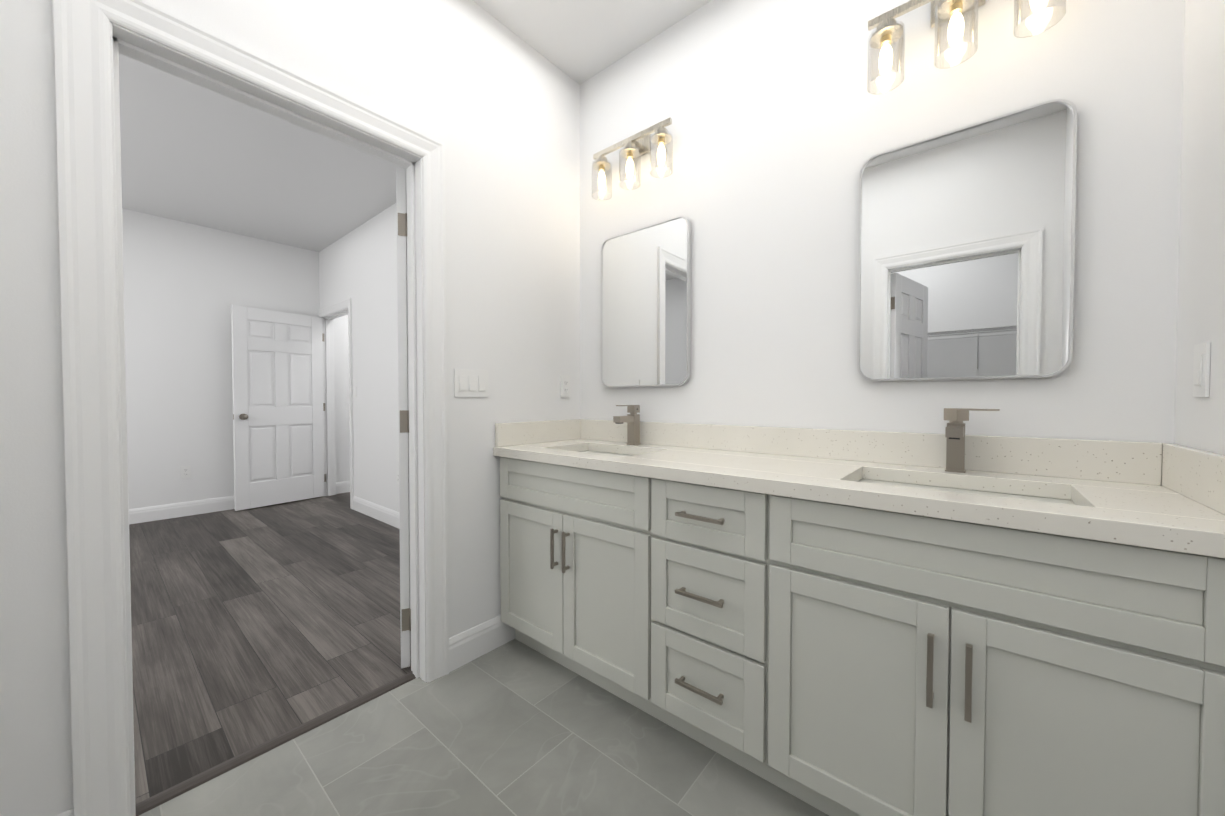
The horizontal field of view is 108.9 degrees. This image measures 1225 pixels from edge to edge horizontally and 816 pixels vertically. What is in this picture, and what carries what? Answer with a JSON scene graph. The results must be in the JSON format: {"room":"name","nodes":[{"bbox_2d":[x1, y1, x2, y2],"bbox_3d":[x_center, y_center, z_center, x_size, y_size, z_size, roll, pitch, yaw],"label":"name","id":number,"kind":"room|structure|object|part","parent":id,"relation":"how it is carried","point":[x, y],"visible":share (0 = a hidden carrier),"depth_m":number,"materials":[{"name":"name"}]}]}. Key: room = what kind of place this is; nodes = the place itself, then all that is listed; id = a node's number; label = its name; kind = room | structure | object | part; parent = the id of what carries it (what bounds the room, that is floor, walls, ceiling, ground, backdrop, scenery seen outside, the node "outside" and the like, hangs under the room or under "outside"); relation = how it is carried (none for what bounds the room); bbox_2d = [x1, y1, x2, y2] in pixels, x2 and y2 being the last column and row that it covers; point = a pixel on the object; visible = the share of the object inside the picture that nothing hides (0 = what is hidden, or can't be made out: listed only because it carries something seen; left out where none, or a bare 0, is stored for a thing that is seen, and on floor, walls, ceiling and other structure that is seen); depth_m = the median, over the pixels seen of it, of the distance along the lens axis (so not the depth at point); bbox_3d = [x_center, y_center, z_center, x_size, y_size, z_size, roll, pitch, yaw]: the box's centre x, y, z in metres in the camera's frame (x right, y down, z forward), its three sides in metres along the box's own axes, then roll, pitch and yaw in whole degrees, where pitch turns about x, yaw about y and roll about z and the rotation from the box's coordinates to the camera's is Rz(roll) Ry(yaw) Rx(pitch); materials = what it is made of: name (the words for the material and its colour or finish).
{"room":"bathroom","nodes":[
{"label":"bathroom","id":0,"kind":"room"},
{"bbox_2d":[122,208,349,508],"bbox_3d":[-4.110,-0.368,4.228,0.120,2.800,5.240,1,2,40],"label":"wall","id":1,"kind":"structure","parent":0,"point":[187,286],"depth_m":4.21,"materials":[{"name":"paint"}]},
{"bbox_2d":[129,496,234,523],"bbox_3d":[-4.508,0.977,3.675,0.014,0.134,3.600,1,2,40],"label":"baseboard","id":2,"kind":"structure","parent":1,"relation":"attached to","point":[155,513],"depth_m":4.15,"materials":[{"name":"white paint"}]},
{"bbox_2d":[181,466,190,478],"bbox_3d":[-4.080,0.613,4.183,0.009,0.115,0.070,1,2,40],"label":"outlet","id":3,"kind":"object","parent":1,"relation":"attached to","point":[185,471],"visible":1,"depth_m":4.18,"materials":[{"name":"white plastic"}]},
{"bbox_2d":[231,305,325,510],"bbox_3d":[-3.511,-0.004,4.662,0.179,2.030,0.835,1,1,33],"label":"bedroom door","id":4,"kind":"structure","parent":1,"relation":"in","point":[278,403],"depth_m":4.60,"materials":[{"name":"white paint"}]},
{"bbox_3d":[-3.710,0.088,4.356,0.179,0.064,0.103,1,1,33],"label":"knob","id":5,"kind":"part","parent":4,"relation":"part of","materials":[{"name":"silver metal"}]},
{"bbox_2d":[336,481,349,493],"bbox_3d":[-2.866,0.937,5.638,0.014,0.134,1.280,1,2,40],"label":"baseboard","id":6,"kind":"structure","parent":1,"relation":"attached to","point":[343,487],"depth_m":5.22,"materials":[{"name":"white paint"}]},
{"bbox_2d":[129,492,411,803],"bbox_3d":[-2.549,1.083,2.951,4.190,0.050,5.240,1,2,40],"label":"floor","id":7,"kind":"structure","parent":0,"point":[253,627],"depth_m":2.16,"materials":[{"name":"grey wood"}]},
{"bbox_2d":[135,671,415,815],"bbox_3d":[-1.051,1.084,1.477,0.050,0.009,0.782,1,2,40],"label":"threshold","id":8,"kind":"object","parent":7,"relation":"on","point":[164,796],"depth_m":1.39,"materials":[{"name":"grey"}]},
{"bbox_2d":[0,0,579,815],"bbox_3d":[-1.415,-0.302,0.983,0.120,2.800,3.720,1,2,40],"label":"wall","id":9,"kind":"structure","parent":0,"point":[488,100],"depth_m":1.62,"materials":[{"name":"paint"}]},
{"bbox_2d":[56,808,73,815],"bbox_3d":[-1.373,1.032,0.956,0.014,0.134,0.250,1,2,40],"label":"baseboard","id":10,"kind":"structure","parent":9,"relation":"attached to","point":[69,812],"depth_m":1.04,"materials":[{"name":"white paint"}]},
{"bbox_2d":[53,0,448,815],"bbox_3d":[-1.028,0.021,1.437,0.140,2.135,0.962,1,2,40],"label":"door frame","id":11,"kind":"structure","parent":9,"relation":"attached to","point":[89,360],"depth_m":1.10,"materials":[{"name":"white paint"}]},
{"bbox_2d":[396,169,410,667],"bbox_3d":[-0.990,0.048,2.125,0.052,2.030,0.802,0,1,-23],"label":"bathroom door","id":12,"kind":"structure","parent":9,"relation":"in","point":[403,403],"depth_m":1.78,"materials":[{"name":"white paint"}]},
{"bbox_2d":[454,369,487,396],"bbox_3d":[-0.598,-0.105,1.862,0.010,0.115,0.162,1,2,40],"label":"bathroom light switch","id":13,"kind":"object","parent":9,"relation":"attached to","point":[470,383],"visible":1,"depth_m":1.85,"materials":[{"name":"white plastic"}]},
{"bbox_2d":[449,615,514,671],"bbox_3d":[-0.424,1.009,2.090,0.014,0.134,0.785,1,2,40],"label":"baseboard","id":14,"kind":"structure","parent":9,"relation":"attached to","point":[471,644],"depth_m":1.89,"materials":[{"name":"white paint"}]},
{"bbox_2d":[495,419,580,444],"bbox_3d":[-0.343,0.117,2.160,0.019,0.104,0.547,1,2,40],"label":"backsplash","id":15,"kind":"structure","parent":9,"relation":"attached to","point":[513,433],"depth_m":2.11,"materials":[{"name":"beige stone"}]},
{"bbox_2d":[560,375,569,396],"bbox_3d":[-0.245,-0.113,2.284,0.009,0.115,0.070,1,2,40],"label":"outlet","id":16,"kind":"object","parent":9,"relation":"attached to","point":[564,385],"visible":1,"depth_m":2.28,"materials":[{"name":"white plastic"}]},
{"bbox_2d":[119,0,711,251],"bbox_3d":[-1.694,-1.776,2.178,6.420,0.100,5.240,1,2,40],"label":"ceiling","id":17,"kind":"structure","parent":0,"point":[193,153],"depth_m":2.95,"materials":[{"name":"white paint"}]},
{"bbox_2d":[139,639,828,815],"bbox_3d":[-0.023,1.124,0.969,2.230,0.050,2.240,1,2,40],"label":"floor","id":18,"kind":"structure","parent":0,"point":[514,727],"depth_m":1.34,"materials":[{"name":"grey tile"}]},
{"bbox_2d":[493,453,1224,815],"bbox_3d":[0.424,0.656,1.516,2.012,0.864,0.568,1,2,40],"label":"bathroom vanity","id":19,"kind":"object","parent":18,"relation":"on","point":[953,621],"depth_m":1.02,"materials":[{"name":"white paint"}]},
{"bbox_2d":[493,437,1224,548],"bbox_3d":[0.423,0.202,1.515,2.024,0.040,0.557,1,2,40],"label":"countertop","id":20,"kind":"structure","parent":19,"relation":"on","point":[1115,508],"depth_m":1.10,"materials":[{"name":"white stone"}]},
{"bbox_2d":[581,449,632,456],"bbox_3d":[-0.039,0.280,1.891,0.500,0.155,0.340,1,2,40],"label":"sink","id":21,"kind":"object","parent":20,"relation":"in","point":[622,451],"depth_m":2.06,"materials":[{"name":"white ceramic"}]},
{"bbox_2d":[613,405,640,444],"bbox_3d":[0.066,0.079,2.013,0.048,0.186,0.150,1,2,40],"label":"faucet","id":22,"kind":"object","parent":20,"relation":"on","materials":[{"name":"silver metal"}]},
{"bbox_2d":[853,473,1080,504],"bbox_3d":[0.874,0.295,1.128,0.500,0.155,0.340,1,2,40],"label":"sink","id":23,"kind":"object","parent":20,"relation":"in","point":[1041,494],"depth_m":1.21,"materials":[{"name":"white ceramic"}]},
{"bbox_2d":[944,408,999,472],"bbox_3d":[1.005,0.095,1.231,0.123,0.186,0.155,1,2,40],"label":"faucet","id":24,"kind":"object","parent":20,"relation":"on","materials":[{"name":"silver metal"}]},
{"bbox_2d":[319,0,1184,511],"bbox_3d":[-0.950,-0.345,3.097,6.420,2.800,0.120,1,2,40],"label":"wall","id":25,"kind":"structure","parent":0,"point":[783,126],"depth_m":1.58,"materials":[{"name":"paint"}]},
{"bbox_2d":[318,298,353,509],"bbox_3d":[-2.957,-0.046,4.771,0.959,2.135,0.140,1,2,40],"label":"door frame","id":26,"kind":"structure","parent":25,"relation":"attached to","point":[328,401],"depth_m":5.02,"materials":[{"name":"white paint"}]},
{"bbox_2d":[353,496,399,528],"bbox_3d":[-1.449,0.981,3.454,3.070,0.134,0.014,1,2,40],"label":"baseboard","id":27,"kind":"structure","parent":25,"relation":"attached to","point":[379,513],"depth_m":4.07,"materials":[{"name":"white paint"}]},
{"bbox_2d":[591,117,672,200],"bbox_3d":[0.089,-1.169,2.051,0.451,0.250,0.125,1,2,40],"label":"sconce","id":28,"kind":"object","parent":25,"relation":"attached to","point":[637,145],"visible":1,"depth_m":2.03,"materials":[{"name":"clear glass"}]},
{"bbox_2d":[600,216,690,386],"bbox_3d":[0.143,-0.477,2.083,0.510,0.750,0.026,1,2,40],"label":"mirror","id":29,"kind":"object","parent":25,"relation":"attached to","point":[645,274],"visible":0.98,"depth_m":2.06,"materials":[{"name":"silver glass"}]},
{"bbox_2d":[581,419,1160,484],"bbox_3d":[0.595,0.126,1.719,1.985,0.104,0.020,1,2,40],"label":"backsplash","id":30,"kind":"structure","parent":25,"relation":"attached to","point":[1050,457],"depth_m":1.39,"materials":[{"name":"beige stone"}]},
{"bbox_2d":[867,0,1065,94],"bbox_3d":[1.008,-1.153,1.282,0.451,0.250,0.125,1,2,40],"label":"sconce","id":31,"kind":"object","parent":25,"relation":"attached to","point":[887,33],"visible":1,"depth_m":1.32,"materials":[{"name":"clear glass"}]},
{"bbox_2d":[857,99,1076,380],"bbox_3d":[1.039,-0.462,1.333,0.510,0.750,0.026,1,2,40],"label":"mirror","id":32,"kind":"object","parent":25,"relation":"attached to","point":[966,243],"visible":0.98,"depth_m":1.30,"materials":[{"name":"silver glass"}]},
{"bbox_2d":[1174,0,1224,454],"bbox_3d":[0.235,-0.274,-0.396,0.120,2.800,3.720,1,2,40],"label":"wall","id":33,"kind":"structure","parent":0,"point":[1199,422],"depth_m":0.96,"materials":[{"name":"paint"}]},
{"bbox_2d":[1161,443,1224,512],"bbox_3d":[1.195,0.143,0.874,0.019,0.104,0.547,1,2,40],"label":"backsplash","id":34,"kind":"structure","parent":33,"relation":"attached to","point":[1198,474],"depth_m":0.91,"materials":[{"name":"beige stone"}]},
{"bbox_2d":[1193,342,1210,396],"bbox_3d":[1.266,-0.081,0.943,0.010,0.115,0.070,1,2,40],"label":"bathroom light switch","id":35,"kind":"object","parent":33,"relation":"attached to","point":[1201,376],"visible":0.98,"depth_m":0.93,"materials":[{"name":"white plastic"}]}
]}

